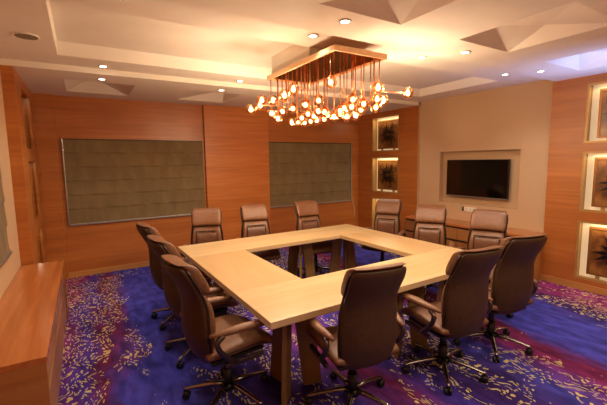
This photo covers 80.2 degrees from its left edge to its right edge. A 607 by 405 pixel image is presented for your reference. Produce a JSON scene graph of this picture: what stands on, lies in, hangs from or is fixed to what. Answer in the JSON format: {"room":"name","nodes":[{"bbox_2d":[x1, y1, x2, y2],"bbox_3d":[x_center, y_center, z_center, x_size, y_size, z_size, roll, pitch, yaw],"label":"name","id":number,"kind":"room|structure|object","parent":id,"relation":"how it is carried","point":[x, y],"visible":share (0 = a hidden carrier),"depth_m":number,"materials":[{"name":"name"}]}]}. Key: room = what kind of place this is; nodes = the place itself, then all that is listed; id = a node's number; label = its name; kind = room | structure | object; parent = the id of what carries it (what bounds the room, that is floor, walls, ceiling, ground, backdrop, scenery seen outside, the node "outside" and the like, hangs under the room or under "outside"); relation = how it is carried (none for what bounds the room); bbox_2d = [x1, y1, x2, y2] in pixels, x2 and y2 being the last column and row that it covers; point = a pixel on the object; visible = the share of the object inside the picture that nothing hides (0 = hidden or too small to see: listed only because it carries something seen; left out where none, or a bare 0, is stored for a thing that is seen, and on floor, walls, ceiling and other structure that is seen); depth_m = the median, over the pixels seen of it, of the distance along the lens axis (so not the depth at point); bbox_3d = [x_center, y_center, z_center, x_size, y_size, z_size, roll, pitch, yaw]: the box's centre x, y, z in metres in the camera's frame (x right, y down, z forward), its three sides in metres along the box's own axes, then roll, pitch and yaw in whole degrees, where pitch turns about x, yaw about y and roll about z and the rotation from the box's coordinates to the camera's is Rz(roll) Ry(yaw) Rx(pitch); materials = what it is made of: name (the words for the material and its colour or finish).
{"room":"conference room","nodes":[
{"label":"conference room","id":0,"kind":"room"},
{"bbox_2d":[0,74,20,298],"bbox_3d":[-2.434,0.062,2.771,0.001,2.860,2.580,-5,8,-31],"label":"wall","id":1,"kind":"structure","parent":0,"point":[11,266],"depth_m":3.59,"materials":[{"name":"beige paint"}]},
{"bbox_2d":[0,168,12,268],"bbox_3d":[-2.331,-0.029,2.630,0.034,1.154,1.550,-5,8,-31],"label":"blind","id":2,"kind":"object","parent":1,"relation":"attached to","point":[5,252],"visible":1,"depth_m":3.18,"materials":[{"name":"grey fabric"}]},
{"bbox_2d":[0,65,32,265],"bbox_3d":[-2.387,0.058,2.800,0.110,2.860,2.580,-5,8,-31],"label":"trim","id":3,"kind":"structure","parent":1,"relation":"attached to","point":[7,72],"depth_m":3.85,"materials":[{"name":"brown wood"}]},
{"bbox_2d":[13,67,47,263],"bbox_3d":[-3.463,-0.110,4.654,0.001,2.800,1.720,-5,8,-31],"label":"wall","id":4,"kind":"structure","parent":0,"point":[26,154],"depth_m":4.21,"materials":[{"name":"brown wood"}]},
{"bbox_2d":[21,86,34,151],"bbox_3d":[-3.553,-1.025,4.520,0.160,0.750,0.810,-5,8,-31],"label":"niche","id":5,"kind":"object","parent":4,"relation":"attached to","point":[25,97],"depth_m":4.87,"materials":[{"name":"brown wood"}]},
{"bbox_2d":[28,159,40,222],"bbox_3d":[-3.540,-0.155,4.620,0.160,0.780,0.810,-5,8,-31],"label":"niche","id":6,"kind":"object","parent":4,"relation":"attached to","point":[32,163],"depth_m":4.97,"materials":[{"name":"brown wood"}]},
{"bbox_2d":[36,226,45,262],"bbox_3d":[-3.527,0.749,4.724,0.160,0.780,0.810,-5,8,-31],"label":"niche","id":7,"kind":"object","parent":4,"relation":"attached to","point":[39,236],"depth_m":5.07,"materials":[{"name":"brown wood"}]},
{"bbox_2d":[32,93,68,278],"bbox_3d":[-3.814,-0.194,5.432,0.260,2.799,0.060,-5,8,-31],"label":"wall","id":8,"kind":"structure","parent":0,"point":[43,109],"depth_m":5.39,"materials":[{"name":"brown wood"}]},
{"bbox_2d":[52,95,358,271],"bbox_3d":[-1.335,-0.416,7.037,6.540,2.800,0.150,-5,8,-31],"label":"wall","id":9,"kind":"structure","parent":0,"point":[101,245],"depth_m":6.12,"materials":[{"name":"brown wood"}]},
{"bbox_2d":[69,257,183,277],"bbox_3d":[-1.154,0.933,7.159,5.900,0.085,0.095,-5,8,-31],"label":"baseboard","id":10,"kind":"structure","parent":9,"relation":"attached to","point":[146,263],"depth_m":5.94,"materials":[{"name":"brown wood"}]},
{"bbox_2d":[61,139,204,225],"bbox_3d":[-2.736,-0.376,6.061,2.136,1.339,0.040,-5,8,-31],"label":"blind","id":11,"kind":"object","parent":9,"relation":"attached to","point":[107,180],"visible":0.97,"depth_m":5.98,"materials":[{"name":"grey fabric"}]},
{"bbox_2d":[202,105,270,239],"bbox_3d":[-1.251,-0.410,6.972,1.275,2.799,0.090,-5,8,-31],"label":"wall panel","id":12,"kind":"object","parent":9,"relation":"attached to","point":[236,140],"visible":0.64,"depth_m":6.87,"materials":[{"name":"brown wood"}]},
{"bbox_2d":[269,142,353,207],"bbox_3d":[0.243,-0.441,7.888,2.205,1.717,0.045,-5,8,-31],"label":"blind","id":13,"kind":"object","parent":9,"relation":"attached to","point":[321,173],"visible":0.98,"depth_m":7.80,"materials":[{"name":"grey fabric"}]},
{"bbox_2d":[0,0,606,115],"bbox_3d":[0.712,-1.544,3.549,6.600,0.180,7.900,-5,8,-31],"label":"ceiling","id":14,"kind":"structure","parent":0,"point":[165,51],"depth_m":3.44,"materials":[{"name":"paint"}]},
{"bbox_2d":[11,32,39,40],"bbox_3d":[-2.354,-1.407,3.054,0.200,0.009,0.200,-5,8,-31],"label":"ceiling speaker","id":15,"kind":"object","parent":14,"relation":"attached to","point":[21,35],"visible":1,"depth_m":3.05,"materials":[{"name":"paint"}]},
{"bbox_2d":[13,33,37,39],"bbox_3d":[-2.354,-1.409,3.053,0.170,0.006,0.170,-5,8,-31],"label":"grille","id":16,"kind":"object","parent":15,"relation":"attached to","point":[26,36],"depth_m":3.05,"materials":[{"name":"beige metal"}]},
{"bbox_2d":[308,34,318,37],"bbox_3d":[0.083,-1.455,3.148,0.096,0.008,0.096,-5,8,-31],"label":"recessed light","id":17,"kind":"object","parent":14,"relation":"in","point":[309,35],"visible":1,"depth_m":3.13,"materials":[{"name":"beige"}]},
{"bbox_2d":[246,44,413,126],"bbox_3d":[0.170,-1.242,3.724,1.008,0.788,1.614,-7,9,-44],"label":"chandelier","id":18,"kind":"object","parent":14,"relation":"hanging from","point":[296,64],"visible":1,"depth_m":3.71,"materials":[{"name":"gold metal"}]},
{"bbox_2d":[339,18,351,23],"bbox_3d":[0.310,-1.343,2.674,0.096,0.008,0.096,-5,8,-31],"label":"recessed light","id":19,"kind":"object","parent":14,"relation":"in","point":[346,20],"visible":1,"depth_m":2.67,"materials":[{"name":"white paint"}]},
{"bbox_2d":[58,239,606,404],"bbox_3d":[0.754,1.326,3.880,6.600,0.001,7.700,-5,8,-31],"label":"floor","id":20,"kind":"structure","parent":0,"point":[114,353],"depth_m":3.22,"materials":[{"name":"carpet"}]},
{"bbox_2d":[0,260,68,404],"bbox_3d":[-2.258,1.123,3.016,0.395,0.690,2.420,-5,8,-31],"label":"base cabinet","id":21,"kind":"object","parent":20,"relation":"on","point":[34,314],"visible":1,"depth_m":2.47,"materials":[{"name":"brown wood"}]},
{"bbox_2d":[135,222,211,329],"bbox_3d":[-1.436,0.766,4.068,0.761,1.134,0.674,-6,8,-35],"label":"office chair","id":22,"kind":"object","parent":20,"relation":"on","point":[144,229],"visible":0.32,"depth_m":3.82,"materials":[{"name":"leather"}]},
{"bbox_2d":[146,235,238,368],"bbox_3d":[-1.006,0.843,3.351,0.761,1.134,0.674,-6,8,-35],"label":"office chair","id":23,"kind":"object","parent":20,"relation":"on","point":[159,246],"visible":0.46,"depth_m":3.12,"materials":[{"name":"leather"}]},
{"bbox_2d":[182,207,223,286],"bbox_3d":[-1.289,0.678,4.816,0.674,1.134,0.761,-2,7,-11],"label":"office chair","id":24,"kind":"object","parent":20,"relation":"on","point":[206,222],"visible":0.32,"depth_m":4.94,"materials":[{"name":"brown leather"}]},
{"bbox_2d":[192,225,221,244],"bbox_3d":[-1.329,0.537,4.989,0.395,0.465,0.142,-2,7,-11],"label":"cushion","id":25,"kind":"object","parent":24,"relation":"on","point":[200,233],"depth_m":4.93,"materials":[{"name":"brown leather"}]},
{"bbox_2d":[161,254,276,404],"bbox_3d":[-0.602,0.917,2.655,0.761,1.134,0.674,-6,8,-37],"label":"office chair","id":26,"kind":"object","parent":20,"relation":"on","point":[216,341],"visible":1,"depth_m":2.44,"materials":[{"name":"leather"}]},
{"bbox_2d":[201,296,215,348],"bbox_3d":[-0.756,0.813,2.525,0.142,0.465,0.395,-6,8,-37],"label":"cushion","id":27,"kind":"object","parent":26,"relation":"on","point":[207,314],"depth_m":2.36,"materials":[{"name":"brown leather"}]},
{"bbox_2d":[236,203,280,260],"bbox_3d":[-0.647,0.622,5.213,0.674,1.134,0.761,-3,7,-19],"label":"office chair","id":28,"kind":"object","parent":20,"relation":"on","point":[254,217],"visible":0.38,"depth_m":5.31,"materials":[{"name":"leather"}]},
{"bbox_2d":[243,220,268,237],"bbox_3d":[-0.713,0.483,5.380,0.395,0.465,0.142,-3,7,-19],"label":"cushion","id":29,"kind":"object","parent":28,"relation":"on","point":[251,228],"depth_m":5.32,"materials":[{"name":"brown leather"}]},
{"bbox_2d":[294,200,331,278],"bbox_3d":[0.168,0.570,5.561,0.674,1.134,0.761,-4,7,-27],"label":"office chair","id":30,"kind":"object","parent":20,"relation":"on","point":[307,212],"visible":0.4,"depth_m":5.62,"materials":[{"name":"leather"}]},
{"bbox_2d":[298,215,320,229],"bbox_3d":[0.077,0.432,5.717,0.395,0.465,0.142,-4,7,-27],"label":"cushion","id":31,"kind":"object","parent":30,"relation":"on","point":[305,222],"depth_m":5.66,"materials":[{"name":"brown leather"}]},
{"bbox_2d":[178,224,500,404],"bbox_3d":[0.254,0.930,4.108,2.660,0.750,2.530,-5,8,-32],"label":"conference table","id":32,"kind":"object","parent":20,"relation":"on","point":[274,295],"visible":0.78,"depth_m":3.35,"materials":[{"name":"brown wood"}]},
{"bbox_2d":[305,262,406,404],"bbox_3d":[0.362,0.915,2.551,0.674,1.134,0.761,-3,7,-20],"label":"office chair","id":33,"kind":"object","parent":20,"relation":"on","point":[364,336],"visible":0.99,"depth_m":2.29,"materials":[{"name":"leather"}]},
{"bbox_2d":[361,199,405,262],"bbox_3d":[1.248,0.545,5.641,0.674,1.134,0.761,3,8,30],"label":"office chair","id":34,"kind":"object","parent":20,"relation":"on","point":[387,211],"visible":0.42,"depth_m":5.72,"materials":[{"name":"leather"}]},
{"bbox_2d":[374,213,398,234],"bbox_3d":[1.344,0.405,5.792,0.395,0.465,0.142,3,8,30],"label":"cushion","id":35,"kind":"object","parent":34,"relation":"on","point":[383,222],"depth_m":5.73,"materials":[{"name":"brown leather"}]},
{"bbox_2d":[413,204,454,300],"bbox_3d":[1.657,0.635,4.804,0.674,1.134,0.761,2,7,24],"label":"office chair","id":36,"kind":"object","parent":20,"relation":"on","point":[430,220],"visible":0.41,"depth_m":4.91,"materials":[{"name":"leather"}]},
{"bbox_2d":[414,222,444,244],"bbox_3d":[1.735,0.495,4.964,0.395,0.465,0.142,2,7,24],"label":"cushion","id":37,"kind":"object","parent":36,"relation":"on","point":[433,232],"depth_m":4.90,"materials":[{"name":"brown leather"}]},
{"bbox_2d":[398,245,503,394],"bbox_3d":[1.173,0.858,2.941,0.674,1.134,0.761,-4,7,-22],"label":"office chair","id":38,"kind":"object","parent":20,"relation":"on","point":[465,303],"visible":1,"depth_m":2.70,"materials":[{"name":"leather"}]},
{"bbox_2d":[441,280,449,318],"bbox_3d":[1.245,0.757,2.751,0.395,0.465,0.142,-4,7,-22],"label":"cushion","id":39,"kind":"object","parent":38,"relation":"on","point":[445,300],"depth_m":2.67,"materials":[{"name":"brown leather"}]},
{"bbox_2d":[404,215,543,280],"bbox_3d":[2.720,0.691,6.122,0.430,0.690,2.300,-5,8,-31],"label":"base cabinet","id":40,"kind":"object","parent":20,"relation":"on","point":[457,231],"visible":0.24,"depth_m":5.96,"materials":[{"name":"brown wood"}]},
{"bbox_2d":[457,209,513,317],"bbox_3d":[2.122,0.694,4.240,0.674,1.134,0.761,4,8,34],"label":"office chair","id":41,"kind":"object","parent":20,"relation":"on","point":[488,228],"visible":0.3,"depth_m":4.35,"materials":[{"name":"leather"}]},
{"bbox_2d":[468,229,503,249],"bbox_3d":[2.230,0.554,4.384,0.395,0.465,0.142,4,8,34],"label":"cushion","id":42,"kind":"object","parent":41,"relation":"on","point":[477,238],"depth_m":4.35,"materials":[{"name":"brown leather"}]},
{"bbox_2d":[453,234,548,362],"bbox_3d":[1.786,0.801,3.353,0.674,1.134,0.761,-3,7,-17],"label":"office chair","id":43,"kind":"object","parent":20,"relation":"on","point":[512,286],"visible":0.8,"depth_m":3.08,"materials":[{"name":"leather"}]},
{"bbox_2d":[490,261,499,297],"bbox_3d":[1.842,0.702,3.157,0.395,0.465,0.142,-3,7,-17],"label":"cushion","id":44,"kind":"object","parent":43,"relation":"on","point":[495,279],"depth_m":3.09,"materials":[{"name":"brown leather"}]},
{"bbox_2d":[359,105,418,235],"bbox_3d":[1.778,-0.553,7.821,0.001,2.800,1.750,-5,8,-31],"label":"wall","id":45,"kind":"structure","parent":0,"point":[407,153],"depth_m":7.47,"materials":[{"name":"brown wood"}]},
{"bbox_2d":[371,197,384,229],"bbox_3d":[1.843,0.293,7.987,0.160,0.780,0.810,-5,8,-31],"label":"trim","id":46,"kind":"structure","parent":45,"relation":"attached to","point":[374,199],"depth_m":8.30,"materials":[{"name":"beige wood"}]},
{"bbox_2d":[372,114,398,151],"bbox_3d":[1.817,-1.480,7.782,0.160,0.750,0.810,-5,8,-31],"label":"trim","id":47,"kind":"structure","parent":45,"relation":"attached to","point":[374,120],"depth_m":8.06,"materials":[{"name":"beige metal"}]},
{"bbox_2d":[378,118,397,149],"bbox_3d":[1.835,-1.444,7.797,0.040,0.675,0.600,-5,8,-31],"label":"framed artwork","id":48,"kind":"object","parent":47,"relation":"on","point":[387,129],"visible":0.93,"depth_m":7.78,"materials":[{"name":"brown metal"}]},
{"bbox_2d":[372,156,398,193],"bbox_3d":[1.830,-0.611,7.882,0.160,0.780,0.810,-5,8,-31],"label":"trim","id":49,"kind":"structure","parent":45,"relation":"attached to","point":[374,159],"depth_m":8.17,"materials":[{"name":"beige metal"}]},
{"bbox_2d":[377,160,397,191],"bbox_3d":[1.848,-0.575,7.897,0.040,0.705,0.600,-5,8,-31],"label":"framed artwork","id":50,"kind":"object","parent":49,"relation":"on","point":[387,169],"visible":0.94,"depth_m":7.87,"materials":[{"name":"brown metal"}]},
{"bbox_2d":[418,80,552,231],"bbox_3d":[2.927,-0.407,6.144,0.100,2.860,2.320,-5,8,-31],"label":"wall","id":51,"kind":"structure","parent":0,"point":[510,122],"depth_m":5.76,"materials":[{"name":"beige paint"}]},
{"bbox_2d":[462,207,475,211],"bbox_3d":[2.858,0.118,6.218,0.015,0.079,0.245,-5,8,-31],"label":"wall socket","id":52,"kind":"object","parent":51,"relation":"attached to","point":[468,209],"visible":0.88,"depth_m":6.22,"materials":[{"name":"white plastic"}]},
{"bbox_2d":[446,159,510,199],"bbox_3d":[2.941,-0.407,6.118,0.104,0.642,1.120,-5,8,-31],"label":"television","id":53,"kind":"object","parent":51,"relation":"attached to","point":[480,178],"visible":1,"depth_m":6.02,"materials":[{"name":"black glass"}]},
{"bbox_2d":[417,81,554,204],"bbox_3d":[2.863,-0.401,6.106,0.050,2.860,2.320,-5,8,-31],"label":"trim","id":54,"kind":"structure","parent":51,"relation":"attached to","point":[553,81],"depth_m":7.04,"materials":[{"name":"brown wood"}]},
{"bbox_2d":[541,73,606,288],"bbox_3d":[4.397,-0.102,3.574,0.001,2.800,3.630,-5,8,-31],"label":"wall","id":55,"kind":"structure","parent":0,"point":[567,146],"depth_m":4.90,"materials":[{"name":"brown wood"}]},
{"bbox_2d":[540,274,606,295],"bbox_3d":[3.352,1.064,5.454,0.024,0.085,7.700,-5,8,-31],"label":"baseboard","id":56,"kind":"structure","parent":55,"relation":"attached to","point":[580,286],"depth_m":4.89,"materials":[{"name":"brown wood"}]},
{"bbox_2d":[574,220,606,283],"bbox_3d":[3.958,0.657,4.557,0.160,0.780,0.820,-5,8,-31],"label":"trim","id":57,"kind":"structure","parent":55,"relation":"attached to","point":[583,226],"depth_m":4.89,"materials":[{"name":"white paint"}]},
{"bbox_2d":[586,226,606,279],"bbox_3d":[3.975,0.693,4.572,0.040,0.705,0.610,-5,8,-31],"label":"framed artwork","id":58,"kind":"object","parent":57,"relation":"on","point":[596,265],"visible":0.93,"depth_m":4.73,"materials":[{"name":"brown metal"}]},
{"bbox_2d":[579,151,606,212],"bbox_3d":[3.944,-0.247,4.453,0.160,0.780,0.820,-5,8,-31],"label":"trim","id":59,"kind":"structure","parent":55,"relation":"attached to","point":[588,159],"depth_m":4.79,"materials":[{"name":"beige wood"}]},
{"bbox_2d":[591,157,606,210],"bbox_3d":[3.962,-0.211,4.468,0.040,0.705,0.610,-5,8,-31],"label":"framed artwork","id":60,"kind":"object","parent":59,"relation":"on","point":[599,190],"visible":0.91,"depth_m":4.65,"materials":[{"name":"brown wood"}]},
{"bbox_2d":[584,81,606,142],"bbox_3d":[3.932,-1.116,4.353,0.160,0.750,0.820,-5,8,-31],"label":"trim","id":61,"kind":"structure","parent":55,"relation":"attached to","point":[593,92],"depth_m":4.69,"materials":[{"name":"beige wood"}]},
{"bbox_2d":[596,88,606,139],"bbox_3d":[3.949,-1.080,4.367,0.040,0.675,0.610,-5,8,-31],"label":"framed artwork","id":62,"kind":"object","parent":61,"relation":"on","point":[602,112],"visible":0.94,"depth_m":4.58,"materials":[{"name":"brown wood"}]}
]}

